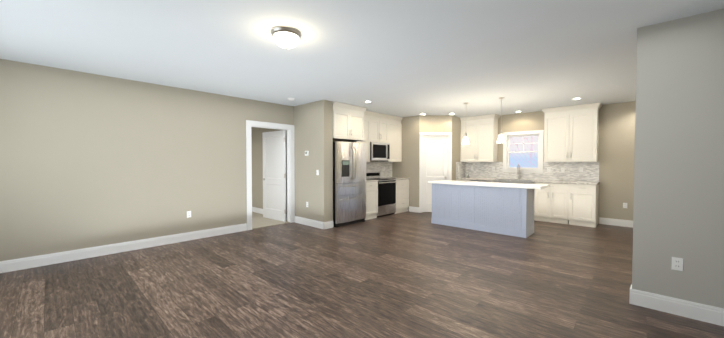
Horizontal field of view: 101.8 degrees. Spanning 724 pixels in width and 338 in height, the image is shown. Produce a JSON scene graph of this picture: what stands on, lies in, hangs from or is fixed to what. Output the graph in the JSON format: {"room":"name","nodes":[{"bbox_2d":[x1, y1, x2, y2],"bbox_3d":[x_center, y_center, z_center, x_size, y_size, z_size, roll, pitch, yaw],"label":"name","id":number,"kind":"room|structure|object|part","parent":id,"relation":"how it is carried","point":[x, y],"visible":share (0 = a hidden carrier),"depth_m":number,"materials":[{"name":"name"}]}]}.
{"room":"kitchen","nodes":[
{"label":"kitchen","id":0,"kind":"room"},
{"bbox_2d":[0,59,293,260],"bbox_3d":[-3.296,-0.068,5.231,0.120,2.730,4.820,1,2,43],"label":"wall","id":1,"kind":"structure","parent":0,"point":[88,160],"depth_m":4.54,"materials":[{"name":"paint"}]},
{"bbox_2d":[0,224,246,272],"bbox_3d":[-3.635,1.232,4.798,0.016,0.150,3.622,1,2,43],"label":"baseboard","id":2,"kind":"structure","parent":1,"relation":"attached to","point":[66,256],"depth_m":4.51,"materials":[{"name":"white wood"}]},
{"bbox_2d":[246,120,294,229],"bbox_3d":[-2.046,0.123,6.571,0.160,2.290,1.163,1,2,43],"label":"door frame","id":3,"kind":"structure","parent":1,"relation":"attached to","point":[290,173],"depth_m":6.65,"materials":[{"name":"white wood"}]},
{"bbox_2d":[262,130,286,221],"bbox_3d":[-2.175,0.159,7.226,0.933,2.165,0.144,1,2,43],"label":"bedroom door","id":4,"kind":"structure","parent":1,"relation":"in","point":[274,175],"depth_m":7.21,"materials":[{"name":"white wood"}]},
{"bbox_2d":[252,212,289,228],"bbox_3d":[-4.455,1.299,6.717,3.798,0.092,4.520,1,2,43],"label":"floor","id":5,"kind":"structure","parent":0,"point":[259,220],"depth_m":6.99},
{"bbox_2d":[251,100,332,221],"bbox_3d":[-2.461,-0.127,7.922,4.780,2.730,0.250,1,2,43],"label":"wall","id":6,"kind":"structure","parent":0,"point":[313,128],"depth_m":6.52,"materials":[{"name":"paint"}]},
{"bbox_2d":[252,207,286,219],"bbox_3d":[-2.997,1.156,8.270,3.560,0.150,0.016,1,2,43],"label":"baseboard","id":7,"kind":"structure","parent":6,"relation":"attached to","point":[257,210],"depth_m":8.11,"materials":[{"name":"white wood"}]},
{"bbox_2d":[294,216,323,228],"bbox_3d":[-1.203,1.193,6.590,1.116,0.150,0.016,1,2,43],"label":"baseboard","id":8,"kind":"structure","parent":6,"relation":"attached to","point":[318,224],"depth_m":6.55,"materials":[{"name":"white wood"}]},
{"bbox_2d":[0,211,723,337],"bbox_3d":[0.781,1.350,4.664,6.650,0.080,9.760,1,2,43],"label":"floor","id":9,"kind":"structure","parent":0,"point":[408,274],"depth_m":3.30,"materials":[{"name":"brown wood"}]},
{"bbox_2d":[333,141,365,226],"bbox_3d":[-0.436,0.326,6.898,0.784,1.870,0.946,1,2,43],"label":"fridge","id":10,"kind":"object","parent":9,"relation":"on","point":[349,182],"visible":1,"depth_m":6.59,"materials":[{"name":"silver metal"}]},
{"bbox_2d":[366,171,396,217],"bbox_3d":[0.467,0.658,7.944,0.682,1.160,0.752,1,2,43],"label":"range","id":11,"kind":"object","parent":9,"relation":"on","point":[386,187],"visible":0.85,"depth_m":7.79,"materials":[{"name":"silver metal"}]},
{"bbox_2d":[365,177,408,219],"bbox_3d":[0.501,0.751,8.004,0.653,0.970,1.904,1,2,43],"label":"base cabinet","id":12,"kind":"object","parent":9,"relation":"on","point":[402,195],"visible":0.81,"depth_m":7.67,"materials":[{"name":"white wood"}]},
{"bbox_2d":[432,184,535,237],"bbox_3d":[2.550,0.807,6.387,1.990,0.930,0.609,1,2,43],"label":"kitchen island","id":13,"kind":"object","parent":9,"relation":"on","point":[501,208],"depth_m":6.01,"materials":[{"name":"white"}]},
{"bbox_2d":[428,180,549,187],"bbox_3d":[2.632,0.322,6.348,2.300,0.042,0.740,1,2,43],"label":"island countertop","id":14,"kind":"structure","parent":13,"relation":"on","point":[478,184],"depth_m":5.93,"materials":[{"name":"white stone"}]},
{"bbox_2d":[456,164,599,227],"bbox_3d":[4.079,0.562,7.619,3.197,1.366,0.667,1,2,43],"label":"cabinet","id":15,"kind":"object","parent":9,"relation":"on","point":[561,201],"visible":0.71,"depth_m":6.75,"materials":[{"name":"white wood"}]},
{"bbox_2d":[0,0,723,117],"bbox_3d":[-0.606,-1.488,5.901,10.450,0.080,9.760,1,2,43],"label":"ceiling","id":16,"kind":"structure","parent":0,"point":[403,58],"depth_m":3.37,"materials":[{"name":"paint"}]},
{"bbox_2d":[270,26,301,48],"bbox_3d":[-0.768,-1.300,2.987,0.308,0.166,0.308,1,2,43],"label":"ceiling light","id":17,"kind":"object","parent":16,"relation":"hanging from","point":[286,37],"visible":1,"depth_m":2.90,"materials":[{"name":"white glass"}]},
{"bbox_2d":[462,103,468,143],"bbox_3d":[2.306,-1.006,6.527,0.164,0.910,0.164,1,2,43],"label":"pendant light","id":18,"kind":"object","parent":16,"relation":"hanging from","point":[465,141],"visible":1,"depth_m":6.49,"materials":[{"name":"white glass"}]},
{"bbox_2d":[497,97,504,142],"bbox_3d":[2.840,-0.995,6.000,0.164,0.910,0.164,1,2,43],"label":"pendant light","id":19,"kind":"object","parent":16,"relation":"hanging from","point":[501,139],"visible":1,"depth_m":5.98,"materials":[{"name":"white glass"}]},
{"bbox_2d":[365,177,408,182],"bbox_3d":[0.491,0.286,8.002,0.627,0.040,1.904,1,2,43],"label":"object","id":20,"kind":"structure","parent":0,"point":[398,179],"depth_m":8.15,"materials":[{"name":"stone"}]},
{"bbox_2d":[392,115,460,210],"bbox_3d":[2.027,-0.149,8.925,1.600,2.730,1.550,1,2,43],"label":"wall","id":21,"kind":"structure","parent":0,"point":[413,127],"depth_m":8.40,"materials":[{"name":"paint"}]},
{"bbox_2d":[409,206,418,212],"bbox_3d":[1.487,1.153,8.389,0.345,0.150,0.020,1,2,43],"label":"baseboard","id":22,"kind":"structure","parent":21,"relation":"attached to","point":[412,209],"depth_m":8.38,"materials":[{"name":"white wood"}]},
{"bbox_2d":[422,136,447,211],"bbox_3d":[2.064,0.137,8.331,0.538,2.160,0.538,1,2,43],"label":"pantry door","id":23,"kind":"structure","parent":21,"relation":"in","point":[435,159],"depth_m":8.31,"materials":[{"name":"white wood"}]},
{"bbox_2d":[419,132,451,212],"bbox_3d":[2.065,0.099,8.317,0.909,2.260,0.120,0,1,-2],"label":"door frame","id":24,"kind":"structure","parent":21,"relation":"attached to","point":[448,134],"depth_m":8.25,"materials":[{"name":"white wood"}]},
{"bbox_2d":[498,101,635,223],"bbox_3d":[4.214,-0.129,8.021,6.270,2.730,0.120,1,2,43],"label":"wall","id":25,"kind":"structure","parent":0,"point":[616,151],"depth_m":6.61,"materials":[{"name":"paint"}]},
{"bbox_2d":[460,114,499,161],"bbox_3d":[3.372,-0.852,8.445,0.992,1.296,0.383,1,2,43],"label":"upper cabinet","id":26,"kind":"object","parent":25,"relation":"attached to","point":[481,131],"visible":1,"depth_m":8.28,"materials":[{"name":"white wood"}]},
{"bbox_2d":[456,130,598,181],"bbox_3d":[4.127,-0.364,7.666,3.180,1.275,0.750,1,2,43],"label":"backsplash","id":27,"kind":"structure","parent":25,"relation":"attached to","point":[590,172],"depth_m":7.74,"materials":[{"name":"beige tile"}]},
{"bbox_3d":[4.346,-0.457,7.920,0.780,0.910,0.065,1,2,43],"label":"window sash","id":28,"kind":"part","parent":27,"relation":"part of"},
{"bbox_2d":[541,103,601,161],"bbox_3d":[4.942,-0.819,6.975,1.130,1.296,0.383,1,2,43],"label":"upper cabinet","id":29,"kind":"object","parent":25,"relation":"attached to","point":[571,133],"visible":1,"depth_m":6.83,"materials":[{"name":"white wood"}]},
{"bbox_2d":[599,217,632,227],"bbox_3d":[5.905,1.198,6.373,1.190,0.150,0.016,1,2,43],"label":"baseboard","id":30,"kind":"structure","parent":25,"relation":"attached to","point":[617,222],"depth_m":6.57,"materials":[{"name":"white wood"}]},
{"bbox_2d":[632,9,723,307],"bbox_3d":[2.979,-0.013,2.753,0.630,2.730,0.140,1,2,43],"label":"wall","id":31,"kind":"structure","parent":0,"point":[678,211],"depth_m":2.70,"materials":[{"name":"paint"}]},
{"bbox_2d":[629,284,723,325],"bbox_3d":[2.913,1.278,2.737,0.626,0.150,0.016,1,2,43],"label":"baseboard","id":32,"kind":"structure","parent":31,"relation":"attached to","point":[694,310],"depth_m":2.72,"materials":[{"name":"white wood"}]},
{"bbox_2d":[671,257,682,270],"bbox_3d":[2.921,0.880,2.725,0.072,0.118,0.008,1,2,43],"label":"outlet","id":33,"kind":"object","parent":31,"relation":"attached to","point":[677,263],"visible":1,"depth_m":2.72,"materials":[{"name":"white plastic"}]},
{"bbox_3d":[0.408,-0.139,8.455,0.120,2.730,4.450,1,2,43],"label":"wall","id":34,"kind":"structure","parent":0,"visible":0},
{"bbox_2d":[333,101,402,161],"bbox_3d":[0.163,-0.833,7.608,0.653,1.296,2.892,1,2,43],"label":"upper cabinet","id":35,"kind":"object","parent":34,"relation":"attached to","point":[355,124],"visible":0.81,"depth_m":7.55,"materials":[{"name":"white wood"}]},
{"bbox_2d":[366,162,391,177],"bbox_3d":[0.265,0.032,8.208,0.010,0.460,1.904,1,2,43],"label":"backsplash","id":36,"kind":"structure","parent":34,"relation":"attached to","point":[376,166],"depth_m":8.52,"materials":[{"name":"beige tile"}]},
{"bbox_2d":[370,142,389,159],"bbox_3d":[0.384,-0.474,7.996,0.456,0.470,0.752,1,2,43],"label":"over-the-range microwave","id":37,"kind":"object","parent":34,"relation":"attached to","point":[379,151],"visible":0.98,"depth_m":7.82,"materials":[{"name":"silver metal"}]},
{"label":"outside","id":38,"kind":"structure","parent":0,"visible":0},
{"bbox_2d":[509,136,537,167],"bbox_3d":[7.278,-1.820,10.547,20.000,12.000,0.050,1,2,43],"label":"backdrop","id":39,"kind":"structure","parent":38,"point":[529,159],"depth_m":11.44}
]}

